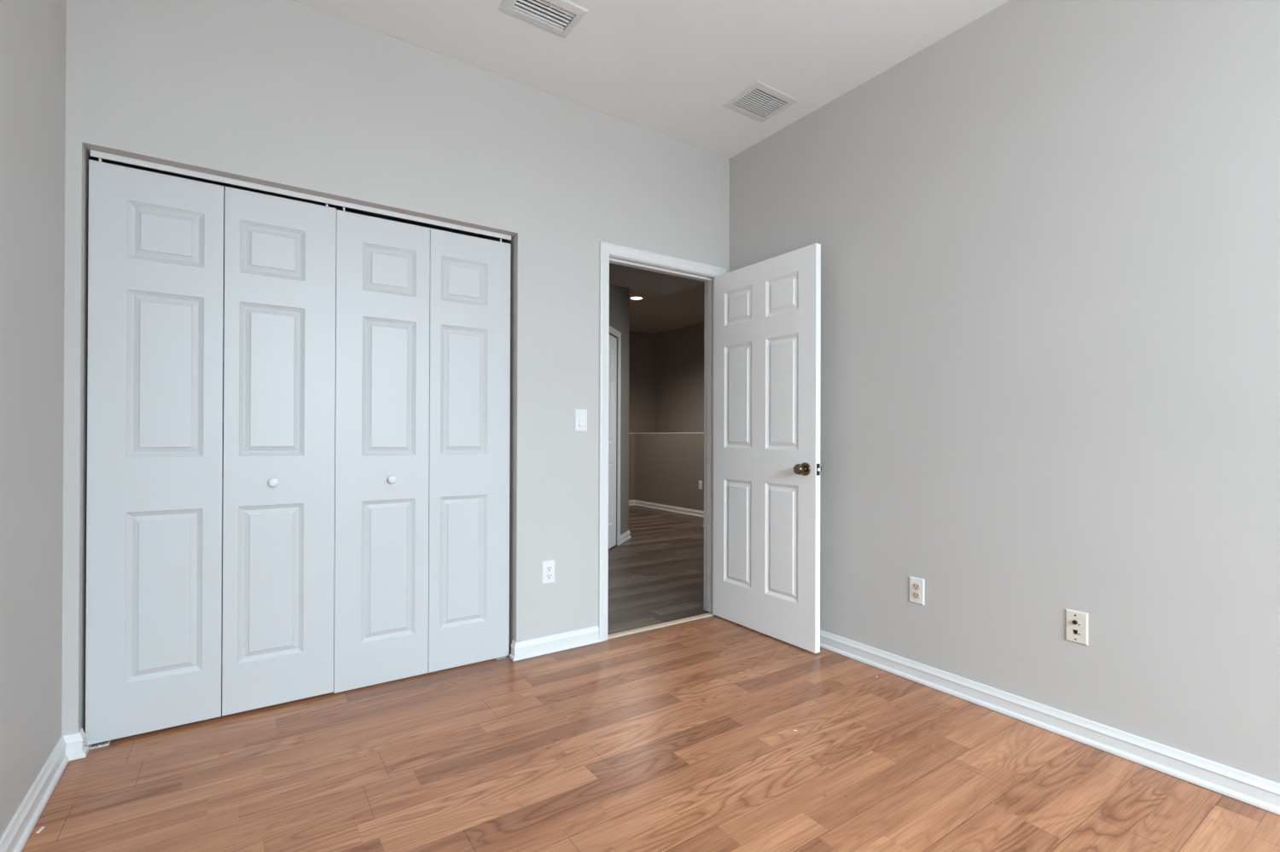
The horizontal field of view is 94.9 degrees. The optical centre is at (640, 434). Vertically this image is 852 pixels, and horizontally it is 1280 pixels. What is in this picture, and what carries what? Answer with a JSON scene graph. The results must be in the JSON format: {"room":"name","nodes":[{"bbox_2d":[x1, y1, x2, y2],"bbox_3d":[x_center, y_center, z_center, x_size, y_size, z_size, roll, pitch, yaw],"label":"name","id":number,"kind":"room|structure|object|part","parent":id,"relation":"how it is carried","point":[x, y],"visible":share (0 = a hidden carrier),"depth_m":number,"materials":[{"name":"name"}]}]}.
{"room":"empty bedroom","nodes":[
{"label":"empty bedroom","id":0,"kind":"room"},
{"bbox_2d":[0,0,66,838],"bbox_3d":[-0.579,-0.320,-0.111,0.115,2.792,4.900,0,0,-34],"label":"wall","id":1,"kind":"structure","parent":0,"point":[32,32],"depth_m":1.64,"materials":[{"name":"paint"}]},
{"bbox_2d":[0,728,88,851],"bbox_3d":[-0.546,1.035,-0.012,0.063,0.081,4.830,0,0,-34],"label":"baseboard","id":2,"kind":"structure","parent":1,"relation":"attached to","point":[69,747],"depth_m":1.70,"materials":[{"name":"white wood"}]},
{"bbox_2d":[88,155,509,653],"bbox_3d":[-1.494,-0.197,2.771,1.844,2.560,0.665,0,0,-34],"label":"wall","id":3,"kind":"structure","parent":0,"point":[340,208],"depth_m":2.84,"materials":[{"name":"paint"}]},
{"bbox_2d":[61,0,729,736],"bbox_3d":[-0.709,-0.310,2.833,3.182,2.792,0.115,0,0,-34],"label":"wall","id":4,"kind":"structure","parent":0,"point":[288,95],"depth_m":2.61,"materials":[{"name":"paint"}]},
{"bbox_2d":[90,150,511,240],"bbox_3d":[-1.276,-0.967,2.470,1.524,0.020,0.040,0,0,-34],"label":"closet track","id":5,"kind":"object","parent":4,"relation":"attached to","point":[93,154],"visible":1,"depth_m":2.34,"materials":[{"name":"white metal"}]},
{"bbox_2d":[85,157,336,745],"bbox_3d":[-1.584,0.050,2.229,0.760,2.037,0.066,0,0,-34],"label":"bifold door","id":6,"kind":"structure","parent":5,"relation":"hanging from","point":[157,515],"depth_m":2.20,"materials":[{"name":"white wood"}]},
{"bbox_3d":[-1.440,0.188,2.307,0.035,0.035,0.032,0,0,-34],"label":"knob","id":7,"kind":"part","parent":6,"relation":"part of","materials":[{"name":"white plastic"}]},
{"bbox_2d":[333,207,510,693],"bbox_3d":[-0.954,0.059,2.657,0.762,2.037,0.066,0,0,-34],"label":"bifold door","id":8,"kind":"structure","parent":5,"relation":"hanging from","point":[422,314],"depth_m":2.63,"materials":[{"name":"white wood"}]},
{"bbox_3d":[-1.079,0.195,2.551,0.035,0.035,0.032,0,0,-34],"label":"knob","id":9,"kind":"part","parent":8,"relation":"part of","materials":[{"name":"white plastic"}]},
{"bbox_2d":[541,560,554,585],"bbox_3d":[-0.457,0.687,2.929,0.069,0.114,0.008,0,0,-34],"label":"power outlet","id":10,"kind":"object","parent":4,"relation":"attached to","point":[548,567],"visible":1,"depth_m":2.92,"materials":[{"name":"white plastic"}]},
{"bbox_2d":[546,573,552,579],"bbox_3d":[-0.456,0.707,2.927,0.034,0.028,0.003,0,0,-34],"label":"receptacle","id":11,"kind":"object","parent":10,"relation":"attached to","point":[549,576],"depth_m":2.93,"materials":[{"name":"white plastic"}]},
{"bbox_2d":[546,565,552,571],"bbox_3d":[-0.456,0.668,2.927,0.034,0.028,0.003,0,0,-34],"label":"receptacle","id":12,"kind":"object","parent":10,"relation":"attached to","point":[549,568],"depth_m":2.93,"materials":[{"name":"white plastic"}]},
{"bbox_2d":[509,625,599,661],"bbox_3d":[-0.425,1.045,2.962,0.476,0.081,0.056,0,0,-34],"label":"baseboard","id":13,"kind":"structure","parent":4,"relation":"attached to","point":[549,644],"depth_m":2.93,"materials":[{"name":"white wood"}]},
{"bbox_2d":[575,409,587,431],"bbox_3d":[-0.305,-0.073,3.030,0.069,0.114,0.013,0,0,-34],"label":"light switch","id":14,"kind":"object","parent":4,"relation":"attached to","point":[580,415],"visible":1,"depth_m":3.03,"materials":[{"name":"white plastic"}]},
{"bbox_2d":[598,241,726,642],"bbox_3d":[0.113,0.039,3.392,0.887,2.103,0.149,0,0,-34],"label":"door frame","id":15,"kind":"structure","parent":4,"relation":"attached to","point":[606,249],"depth_m":3.25,"materials":[{"name":"white wood"}]},
{"bbox_2d":[712,243,821,653],"bbox_3d":[0.666,0.068,3.230,0.166,2.030,0.785,0,0,-34],"label":"door","id":16,"kind":"structure","parent":15,"relation":"attached to","point":[767,468],"depth_m":3.16,"materials":[{"name":"white wood"}]},
{"bbox_3d":[0.798,0.174,2.937,0.054,0.053,0.053,0,0,-34],"label":"knob","id":17,"kind":"part","parent":16,"relation":"part of","materials":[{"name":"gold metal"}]},
{"bbox_3d":[0.880,0.174,2.914,0.023,0.058,0.001,0,0,-34],"label":"latch plate","id":18,"kind":"part","parent":16,"relation":"part of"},
{"bbox_2d":[609,285,629,545],"bbox_3d":[-0.534,-0.303,4.840,0.115,2.792,2.896,0,0,14],"label":"wall","id":19,"kind":"structure","parent":0,"point":[619,296],"depth_m":6.01,"materials":[{"name":"paint"}]},
{"bbox_2d":[608,334,616,549],"bbox_3d":[-0.320,0.068,5.427,0.098,2.035,0.766,0,0,14],"label":"door","id":20,"kind":"structure","parent":19,"relation":"in","point":[613,341],"depth_m":5.69,"materials":[{"name":"white wood"}]},
{"bbox_2d":[609,325,621,546],"bbox_3d":[-0.318,0.038,5.426,0.017,2.114,0.897,0,0,14],"label":"door frame","id":21,"kind":"structure","parent":19,"relation":"attached to","point":[612,330],"depth_m":5.82,"materials":[{"name":"white wood"}]},
{"bbox_2d":[620,530,631,544],"bbox_3d":[-0.207,1.056,6.063,0.122,0.081,0.399,0,0,14],"label":"baseboard","id":22,"kind":"structure","parent":19,"relation":"attached to","point":[625,537],"depth_m":6.04,"materials":[{"name":"white wood"}]},
{"bbox_2d":[21,615,1279,851],"bbox_3d":[0.466,1.084,1.082,2.967,0.001,5.500,0,0,-34],"label":"floor","id":23,"kind":"structure","parent":0,"point":[681,737],"depth_m":1.90,"materials":[{"name":"brown wood"}]},
{"bbox_2d":[35,826,44,833],"bbox_3d":[-1.634,1.077,1.600,0.007,0.004,0.023,0,0,-20],"label":"paper scrap","id":24,"kind":"object","parent":23,"relation":"on","point":[42,828],"visible":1,"depth_m":1.60,"materials":[{"name":"beige paper"}]},
{"bbox_2d":[87,740,110,750],"bbox_3d":[-1.880,1.064,2.043,0.056,0.030,0.044,0,0,-34],"label":"pivot bracket","id":25,"kind":"object","parent":23,"relation":"on","point":[105,743],"visible":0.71,"depth_m":2.04,"materials":[{"name":"white metal"}]},
{"bbox_2d":[495,651,507,660],"bbox_3d":[-0.682,1.071,2.863,0.056,0.030,0.044,0,0,-34],"label":"pivot bracket","id":26,"kind":"object","parent":23,"relation":"on","point":[501,658],"visible":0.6,"depth_m":2.85,"materials":[{"name":"metal"}]},
{"bbox_2d":[607,612,714,639],"bbox_3d":[0.128,1.087,3.360,0.764,0.006,0.051,0,0,-34],"label":"threshold","id":27,"kind":"object","parent":23,"relation":"on","point":[690,619],"visible":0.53,"depth_m":3.33,"materials":[{"name":"brown wood"}]},
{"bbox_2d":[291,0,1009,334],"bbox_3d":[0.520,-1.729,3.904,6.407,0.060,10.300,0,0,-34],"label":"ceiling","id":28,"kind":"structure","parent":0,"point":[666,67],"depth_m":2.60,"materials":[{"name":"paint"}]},
{"bbox_2d":[498,0,588,37],"bbox_3d":[-0.389,-1.796,2.358,0.303,0.222,0.195,0,0,-34],"label":"ceiling vent","id":29,"kind":"object","parent":28,"relation":"in","point":[560,7],"visible":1,"depth_m":2.38,"materials":[{"name":"white metal"}]},
{"bbox_3d":[-0.387,-1.706,2.362,0.229,0.007,0.104,0,0,-34],"label":"louver panel","id":30,"kind":"part","parent":29,"relation":"part of","materials":[{"name":"white metal"}]},
{"bbox_2d":[629,296,644,300],"bbox_3d":[-0.052,-1.687,7.276,0.190,0.006,0.190,0,0,-34],"label":"recessed light","id":31,"kind":"object","parent":28,"relation":"in","point":[634,298],"visible":0.95,"depth_m":7.26,"materials":[{"name":"white plastic"}]},
{"bbox_2d":[721,81,798,122],"bbox_3d":[0.612,-1.798,3.015,0.295,0.206,0.255,0,0,-34],"label":"ceiling vent","id":32,"kind":"object","parent":28,"relation":"in","point":[759,93],"visible":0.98,"depth_m":3.02,"materials":[{"name":"white metal"}]},
{"bbox_3d":[0.615,-1.701,3.010,0.225,0.004,0.161,0,0,-34],"label":"louver panel","id":33,"kind":"part","parent":32,"relation":"part of","materials":[{"name":"white metal"}]},
{"bbox_2d":[609,262,704,295],"bbox_3d":[-0.129,-1.523,4.336,2.163,0.352,1.714,0,0,-34],"label":"ceiling","id":34,"kind":"structure","parent":0,"point":[620,276],"depth_m":5.15,"materials":[{"name":"paint"}]},
{"bbox_2d":[607,505,709,634],"bbox_3d":[-0.170,1.100,6.407,4.628,0.001,5.380,0,0,-34],"label":"floor","id":35,"kind":"structure","parent":0,"point":[656,576],"depth_m":4.68,"materials":[{"name":"grey wood"}]},
{"bbox_2d":[628,433,703,511],"bbox_3d":[0.015,0.544,8.093,2.330,1.122,2.600,0,0,-34],"label":"wall","id":36,"kind":"structure","parent":0,"point":[665,468],"depth_m":8.52,"materials":[{"name":"paint"}]},
{"bbox_2d":[628,500,703,517],"bbox_3d":[-0.155,1.062,7.787,1.710,0.081,2.285,0,0,-34],"label":"baseboard","id":37,"kind":"structure","parent":36,"relation":"attached to","point":[655,506],"depth_m":8.48,"materials":[{"name":"white wood"}]},
{"bbox_2d":[628,432,703,433],"bbox_3d":[0.012,-0.023,8.092,2.320,0.012,2.600,0,0,-34],"label":"wall cap","id":38,"kind":"object","parent":36,"relation":"on","point":[629,433],"visible":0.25,"depth_m":8.54,"materials":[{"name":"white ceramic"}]},
{"bbox_2d":[698,481,702,489],"bbox_3d":[0.802,0.680,7.897,0.008,0.114,0.069,0,0,-34],"label":"power outlet","id":39,"kind":"object","parent":36,"relation":"attached to","point":[700,482],"visible":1,"depth_m":7.89,"materials":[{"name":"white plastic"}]},
{"bbox_2d":[628,322,704,432],"bbox_3d":[0.708,-0.292,7.054,2.540,2.792,5.300,0,0,-34],"label":"wall","id":40,"kind":"structure","parent":0,"point":[666,369],"depth_m":9.53,"materials":[{"name":"paint"}]},
{"bbox_2d":[729,0,1279,784],"bbox_3d":[1.969,-0.305,1.623,0.115,2.792,4.900,0,0,-34],"label":"wall","id":41,"kind":"structure","parent":0,"point":[1047,232],"depth_m":2.16,"materials":[{"name":"paint"}]},
{"bbox_2d":[909,576,924,605],"bbox_3d":[1.222,0.693,2.604,0.008,0.114,0.069,0,0,-34],"label":"power outlet","id":42,"kind":"object","parent":41,"relation":"attached to","point":[916,585],"visible":1,"depth_m":2.60,"materials":[{"name":"white plastic"}]},
{"bbox_2d":[912,592,919,599],"bbox_3d":[1.220,0.712,2.602,0.003,0.028,0.034,0,0,-34],"label":"receptacle","id":43,"kind":"object","parent":42,"relation":"attached to","point":[915,595],"depth_m":2.60,"materials":[{"name":"beige plastic"}]},
{"bbox_2d":[912,582,919,590],"bbox_3d":[1.220,0.673,2.602,0.003,0.028,0.034,0,0,-34],"label":"receptacle","id":44,"kind":"object","parent":42,"relation":"attached to","point":[916,586],"depth_m":2.60,"materials":[{"name":"beige plastic"}]},
{"bbox_2d":[820,629,1279,815],"bbox_3d":[1.880,1.048,1.621,0.022,0.081,4.800,0,0,-34],"label":"baseboard","id":45,"kind":"structure","parent":41,"relation":"attached to","point":[1255,791],"depth_m":2.08,"materials":[{"name":"white wood"}]},
{"bbox_2d":[1064,609,1087,645],"bbox_3d":[1.558,0.690,2.104,0.015,0.114,0.069,0,0,-34],"label":"jack plate","id":46,"kind":"object","parent":41,"relation":"attached to","point":[1076,623],"visible":1,"depth_m":2.10,"materials":[{"name":"beige plastic"}]}
]}

